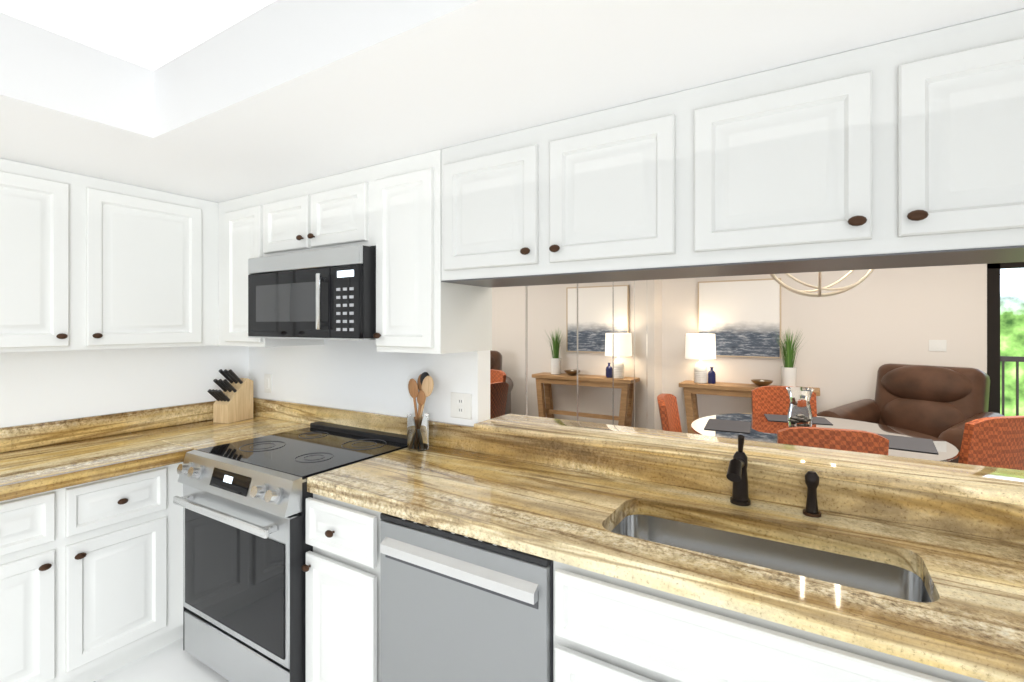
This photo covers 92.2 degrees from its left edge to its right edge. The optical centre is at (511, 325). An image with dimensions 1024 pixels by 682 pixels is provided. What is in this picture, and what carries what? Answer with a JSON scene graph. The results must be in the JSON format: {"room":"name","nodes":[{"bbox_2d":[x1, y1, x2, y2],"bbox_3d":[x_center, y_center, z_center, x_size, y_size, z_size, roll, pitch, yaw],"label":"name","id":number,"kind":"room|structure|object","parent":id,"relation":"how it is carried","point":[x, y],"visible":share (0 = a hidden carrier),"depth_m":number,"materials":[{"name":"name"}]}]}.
{"room":"kitchen","nodes":[
{"label":"kitchen","id":0,"kind":"room"},
{"bbox_2d":[0,345,248,427],"bbox_3d":[-2.648,0.184,1.658,0.100,2.600,3.740,0,0,32],"label":"wall","id":1,"kind":"structure","parent":0,"point":[41,386],"depth_m":2.51,"materials":[{"name":"white paint"}]},
{"bbox_2d":[0,158,83,352],"bbox_3d":[-2.179,-0.278,2.008,0.328,0.774,0.546,0,0,32],"label":"upper cabinet","id":2,"kind":"object","parent":1,"relation":"attached to","point":[42,208],"depth_m":2.05,"materials":[{"name":"white wood"}]},
{"bbox_2d":[0,401,214,452],"bbox_3d":[-2.631,0.508,1.569,0.020,0.109,3.600,0,0,32],"label":"backsplash","id":3,"kind":"structure","parent":1,"relation":"attached to","point":[20,437],"depth_m":2.46,"materials":[{"name":"stone"}]},
{"bbox_2d":[84,176,207,349],"bbox_3d":[-1.902,-0.278,2.459,0.328,0.774,0.511,0,0,32],"label":"upper cabinet","id":4,"kind":"object","parent":1,"relation":"attached to","point":[87,263],"depth_m":2.36,"materials":[{"name":"white wood"}]},
{"bbox_2d":[208,201,217,345],"bbox_3d":[-1.653,-0.278,2.864,0.328,0.774,0.440,0,0,32],"label":"upper cabinet","id":5,"kind":"object","parent":1,"relation":"attached to","point":[212,206],"depth_m":2.65,"materials":[{"name":"white wood"}]},
{"bbox_2d":[94,638,229,681],"bbox_3d":[-0.817,1.509,0.532,4.400,0.050,3.740,0,0,32],"label":"floor","id":6,"kind":"structure","parent":0,"point":[174,662],"depth_m":2.12,"materials":[{"name":"tile"}]},
{"bbox_2d":[0,465,171,681],"bbox_3d":[-1.996,1.051,2.042,0.602,0.866,0.753,0,0,32],"label":"base cabinet","id":7,"kind":"object","parent":6,"relation":"on","point":[91,581],"depth_m":1.97,"materials":[{"name":"white wood"}]},
{"bbox_2d":[0,415,309,501],"bbox_3d":[-2.333,0.590,1.406,0.694,0.052,3.634,0,0,32],"label":"countertop","id":8,"kind":"structure","parent":7,"relation":"on","point":[29,471],"depth_m":2.17,"materials":[{"name":"stone"}]},
{"bbox_2d":[207,369,252,422],"bbox_3d":[-1.658,0.410,2.899,0.110,0.306,0.231,0,0,18],"label":"knife block","id":9,"kind":"object","parent":8,"relation":"on","point":[233,401],"visible":1,"depth_m":2.88,"materials":[{"name":"brown wood"}]},
{"bbox_2d":[172,462,182,642],"bbox_3d":[-1.609,1.051,2.670,0.602,0.866,0.722,0,0,32],"label":"base cabinet","id":10,"kind":"object","parent":6,"relation":"on","point":[177,487],"depth_m":2.26,"materials":[{"name":"white wood"}]},
{"bbox_2d":[173,421,406,681],"bbox_3d":[-0.955,1.010,2.241,0.767,0.948,0.766,0,0,32],"label":"range","id":11,"kind":"object","parent":6,"relation":"on","point":[246,547],"visible":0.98,"depth_m":1.96,"materials":[{"name":"silver metal"}]},
{"bbox_2d":[301,493,381,681],"bbox_3d":[-0.446,1.051,1.978,0.368,0.866,0.682,0,0,32],"label":"base cabinet","id":12,"kind":"object","parent":6,"relation":"on","point":[341,567],"visible":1,"depth_m":1.71,"materials":[{"name":"white wood"}]},
{"bbox_2d":[380,513,552,681],"bbox_3d":[-0.014,1.050,1.722,0.628,0.861,0.651,0,0,32],"label":"dishwasher","id":13,"kind":"object","parent":6,"relation":"on","point":[455,607],"visible":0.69,"depth_m":1.45,"materials":[{"name":"grey metal"}]},
{"bbox_2d":[553,561,985,681],"bbox_3d":[1.027,1.051,1.072,1.819,0.866,0.682,0,0,32],"label":"base cabinet","id":14,"kind":"object","parent":6,"relation":"on","point":[606,628],"visible":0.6,"depth_m":1.11,"materials":[{"name":"white wood"}]},
{"bbox_2d":[307,445,1023,681],"bbox_3d":[0.611,0.690,1.354,2.824,0.252,0.637,0,0,32],"label":"countertop","id":15,"kind":"structure","parent":14,"relation":"on","point":[950,601],"depth_m":1.31,"materials":[{"name":"stone"}]},
{"bbox_2d":[407,413,428,450],"bbox_3d":[-0.428,0.485,2.242,0.100,0.155,0.100,0,0,32],"label":"jar","id":16,"kind":"object","parent":15,"relation":"on","point":[417,433],"visible":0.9,"depth_m":2.20,"materials":[{"name":"clear glass"}]},
{"bbox_2d":[407,372,433,416],"bbox_3d":[-0.418,0.385,2.238,0.163,0.344,0.046,0,0,32],"label":"utensils","id":17,"kind":"object","parent":16,"relation":"in","point":[424,384],"visible":0.94,"depth_m":2.23,"materials":[{"name":"brown wood"}]},
{"bbox_2d":[726,435,820,517],"bbox_3d":[0.769,0.454,1.457,0.248,0.218,0.192,0,0,32],"label":"faucet","id":18,"kind":"object","parent":15,"relation":"on","point":[736,475],"visible":0.96,"depth_m":1.47,"materials":[{"name":"black metal"}]},
{"bbox_2d":[249,339,489,425],"bbox_3d":[-0.889,0.184,2.713,1.790,2.600,0.100,0,0,32],"label":"wall","id":19,"kind":"structure","parent":0,"point":[362,375],"depth_m":2.57,"materials":[{"name":"white paint"}]},
{"bbox_2d":[264,374,271,392],"bbox_3d":[-1.498,0.356,3.023,0.072,0.115,0.008,0,0,32],"label":"electrical outlet plate","id":20,"kind":"object","parent":19,"relation":"attached to","point":[267,377],"depth_m":3.02,"materials":[{"name":"white plastic"}]},
{"bbox_2d":[218,193,323,346],"bbox_3d":[-1.326,-0.278,2.705,0.430,0.774,0.368,0,0,32],"label":"upper cabinet","id":21,"kind":"object","parent":19,"relation":"attached to","point":[239,219],"depth_m":2.56,"materials":[{"name":"white wood"}]},
{"bbox_2d":[262,182,305,256],"bbox_3d":[-0.986,-0.498,2.496,0.368,0.334,0.368,0,0,32],"label":"upper cabinet","id":22,"kind":"object","parent":19,"relation":"attached to","point":[284,208],"depth_m":2.35,"materials":[{"name":"white wood"}]},
{"bbox_2d":[306,166,373,250],"bbox_3d":[-0.652,-0.498,2.290,0.418,0.334,0.368,0,0,32],"label":"upper cabinet","id":23,"kind":"object","parent":19,"relation":"attached to","point":[339,207],"depth_m":2.14,"materials":[{"name":"white wood"}]},
{"bbox_2d":[248,245,375,339],"bbox_3d":[-0.837,-0.131,2.340,0.778,0.381,0.475,0,0,32],"label":"microwave","id":24,"kind":"object","parent":23,"relation":"attached to","point":[330,293],"visible":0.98,"depth_m":2.11,"materials":[{"name":"black plastic"}]},
{"bbox_2d":[373,149,491,353],"bbox_3d":[-0.329,-0.278,2.091,0.340,0.774,0.368,0,0,32],"label":"upper cabinet","id":25,"kind":"object","parent":19,"relation":"attached to","point":[390,211],"depth_m":1.94,"materials":[{"name":"white wood"}]},
{"bbox_2d":[451,392,471,418],"bbox_3d":[-0.232,0.366,2.245,0.120,0.115,0.009,0,0,32],"label":"electrical outlet plate","id":26,"kind":"object","parent":19,"relation":"attached to","point":[461,405],"depth_m":2.24,"materials":[{"name":"white plastic"}]},
{"bbox_2d":[253,397,1023,542],"bbox_3d":[0.147,0.508,2.004,4.296,0.109,0.020,0,0,32],"label":"backsplash","id":27,"kind":"structure","parent":19,"relation":"attached to","point":[992,519],"depth_m":1.68,"materials":[{"name":"stone"}]},
{"bbox_2d":[0,0,1023,202],"bbox_3d":[-0.800,-0.816,0.463,4.300,0.300,3.640,0,0,32],"label":"ceiling","id":28,"kind":"structure","parent":0,"point":[275,94],"depth_m":1.42,"materials":[{"name":"white paint"}]},
{"bbox_2d":[0,0,274,69],"bbox_3d":[-0.789,-0.909,0.415,2.226,0.010,1.766,0,0,32],"label":"ceiling light panel","id":29,"kind":"object","parent":28,"relation":"attached to","point":[152,34],"visible":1,"depth_m":1.47,"materials":[{"name":"white plastic"}]},
{"bbox_2d":[441,9,1023,287],"bbox_3d":[0.839,-0.414,1.343,2.426,0.501,0.378,0,0,32],"label":"upper cabinet","id":30,"kind":"object","parent":28,"relation":"hanging from","point":[906,152],"visible":1,"depth_m":1.28,"materials":[{"name":"painted white wood"},{"name":"bronze"}]},
{"bbox_2d":[654,279,661,429],"bbox_3d":[0.730,0.184,4.599,0.120,2.600,4.810,0,0,32],"label":"wall","id":31,"kind":"structure","parent":0,"point":[657,341],"depth_m":6.34,"materials":[{"name":"white paint"}]},
{"bbox_2d":[490,280,653,428],"bbox_3d":[0.721,0.209,4.461,0.006,2.350,4.103,0,0,32],"label":"wall mirror","id":32,"kind":"object","parent":31,"relation":"attached to","point":[583,352],"visible":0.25,"depth_m":4.17,"materials":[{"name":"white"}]},
{"bbox_2d":[662,264,986,432],"bbox_3d":[4.679,0.184,4.935,6.254,2.600,0.100,0,0,32],"label":"wall","id":33,"kind":"structure","parent":0,"point":[855,338],"depth_m":5.46,"materials":[{"name":"white paint"}]},
{"bbox_2d":[698,278,780,357],"bbox_3d":[2.765,-0.081,6.028,0.930,0.940,0.040,0,0,32],"label":"painting","id":34,"kind":"object","parent":33,"relation":"attached to","point":[739,318],"visible":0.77,"depth_m":5.99,"materials":[{"name":"beige fabric"}]},
{"bbox_2d":[929,340,946,351],"bbox_3d":[4.370,0.210,5.060,0.140,0.117,0.010,0,0,32],"label":"light switch","id":35,"kind":"object","parent":33,"relation":"attached to","point":[937,345],"visible":1,"depth_m":5.05,"materials":[{"name":"white plastic"}]},
{"bbox_2d":[987,262,1023,415],"bbox_3d":[5.852,0.419,4.959,1.880,2.130,1.330,0,0,32],"label":"slider","id":36,"kind":"object","parent":33,"relation":"attached to","point":[994,358],"visible":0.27,"depth_m":4.86,"materials":[{"name":"grey"}]},
{"bbox_3d":[3.148,1.509,2.466,6.474,0.050,5.910,0,0,32],"label":"floor","id":37,"kind":"structure","parent":0,"visible":0},
{"bbox_2d":[657,394,681,432],"bbox_3d":[1.368,1.004,3.549,0.607,0.962,0.480,0,0,27],"label":"dining chair","id":38,"kind":"object","parent":37,"relation":"on","point":[669,412],"visible":0.17,"depth_m":3.70,"materials":[{"name":"fabric"}]},
{"bbox_2d":[679,380,819,433],"bbox_3d":[2.763,1.098,5.806,1.470,0.778,0.375,0,0,32],"label":"console table","id":39,"kind":"object","parent":37,"relation":"on","point":[692,389],"visible":0.52,"depth_m":5.91,"materials":[{"name":"brown wood"}]},
{"bbox_2d":[685,334,715,382],"bbox_3d":[2.314,0.408,6.050,0.356,0.600,0.356,0,0,32],"label":"table lamp","id":40,"kind":"object","parent":39,"relation":"on","point":[700,347],"visible":0.98,"depth_m":5.93,"materials":[{"name":"white fabric"}]},
{"bbox_2d":[708,367,715,383],"bbox_3d":[2.425,0.608,5.981,0.092,0.200,0.091,0,0,32],"label":"bottle","id":41,"kind":"object","parent":39,"relation":"on","point":[711,376],"visible":1,"depth_m":5.95,"materials":[{"name":"blue glass"}]},
{"bbox_2d":[751,379,772,386],"bbox_3d":[2.889,0.670,5.696,0.236,0.075,0.236,0,0,32],"label":"metal bowl","id":42,"kind":"object","parent":39,"relation":"on","point":[760,382],"visible":0.94,"depth_m":5.64,"materials":[{"name":"brown metal"}]},
{"bbox_2d":[772,328,807,386],"bbox_3d":[3.149,0.358,5.567,0.402,0.699,0.400,0,0,32],"label":"plant pot","id":43,"kind":"object","parent":39,"relation":"on","point":[788,373],"visible":0.96,"depth_m":5.53,"materials":[{"name":"white ceramic"}]},
{"bbox_2d":[751,386,816,415],"bbox_3d":[2.224,1.004,3.943,0.480,0.962,0.607,0,0,17],"label":"dining chair","id":44,"kind":"object","parent":37,"relation":"on","point":[770,399],"visible":0.23,"depth_m":4.19,"materials":[{"name":"fabric"}]},
{"bbox_2d":[691,413,959,461],"bbox_3d":[2.002,1.103,3.318,1.500,0.759,1.500,0,0,32],"label":"dining table","id":45,"kind":"object","parent":37,"relation":"on","point":[763,429],"visible":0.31,"depth_m":3.39,"materials":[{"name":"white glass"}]},
{"bbox_2d":[704,419,750,432],"bbox_3d":[1.554,0.721,3.542,0.297,0.003,0.425,0,0,26],"label":"placemat","id":46,"kind":"object","parent":45,"relation":"on","point":[712,424],"depth_m":3.53,"materials":[{"name":"grey fabric"}]},
{"bbox_2d":[764,414,832,424],"bbox_3d":[2.185,0.721,3.783,0.425,0.003,0.297,0,0,23],"label":"placemat","id":47,"kind":"object","parent":45,"relation":"on","point":[770,417],"depth_m":3.76,"materials":[{"name":"grey fabric"}]},
{"bbox_2d":[786,387,813,426],"bbox_3d":[1.965,0.577,3.364,0.166,0.290,0.166,0,0,32],"label":"hurricane vase","id":48,"kind":"object","parent":45,"relation":"on","point":[799,414],"visible":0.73,"depth_m":3.31,"materials":[{"name":"clear glass"}]},
{"bbox_2d":[878,434,938,453],"bbox_3d":[2.403,0.721,3.020,0.297,0.003,0.425,0,0,38],"label":"placemat","id":49,"kind":"object","parent":45,"relation":"on","point":[912,444],"depth_m":3.00,"materials":[{"name":"grey fabric"}]},
{"bbox_2d":[777,427,888,454],"bbox_3d":[1.716,1.004,2.738,0.480,0.962,0.607,0,0,22],"label":"dining chair","id":50,"kind":"object","parent":37,"relation":"on","point":[850,440],"visible":0.27,"depth_m":2.46,"materials":[{"name":"fabric"}]},
{"bbox_2d":[817,363,1003,462],"bbox_3d":[3.589,0.904,4.412,1.228,1.058,1.187,0,0,-34],"label":"recliner armchair","id":51,"kind":"object","parent":37,"relation":"on","point":[946,403],"visible":0.44,"depth_m":4.47,"materials":[{"name":"brown leather"}]},
{"bbox_2d":[958,416,1023,469],"bbox_3d":[2.794,1.004,3.083,0.480,0.962,0.607,0,0,-11],"label":"dining chair","id":52,"kind":"object","parent":37,"relation":"on","point":[998,442],"visible":0.23,"depth_m":2.81,"materials":[{"name":"orange patterned woven fabric"}]},
{"bbox_3d":[1.934,-1.141,1.663,7.700,0.050,8.550,0,0,32],"label":"ceiling","id":53,"kind":"structure","parent":0,"visible":0},
{"bbox_2d":[770,269,873,296],"bbox_3d":[2.053,-0.651,3.287,0.688,0.928,0.688,0,0,32],"label":"orb chandelier","id":54,"kind":"object","parent":53,"relation":"hanging from","point":[819,288],"visible":0.31,"depth_m":3.22,"materials":[{"name":"beige metal"}]},
{"label":"outside","id":55,"kind":"structure","parent":0,"visible":0},
{"bbox_2d":[1000,268,1023,415],"bbox_3d":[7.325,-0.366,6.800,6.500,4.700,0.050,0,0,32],"label":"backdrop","id":56,"kind":"structure","parent":55,"point":[1011,311],"depth_m":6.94,"materials":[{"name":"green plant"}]},
{"bbox_3d":[0.942,0.974,1.587,2.510,1.020,0.100,0,0,32],"label":"wall","id":57,"kind":"structure","parent":0,"visible":0},
{"bbox_2d":[474,414,1023,505],"bbox_3d":[0.975,0.449,1.643,2.506,0.030,0.300,0,0,32],"label":"bar countertop","id":58,"kind":"structure","parent":57,"relation":"on","point":[996,484],"depth_m":1.63,"materials":[{"name":"stone"}]}
]}

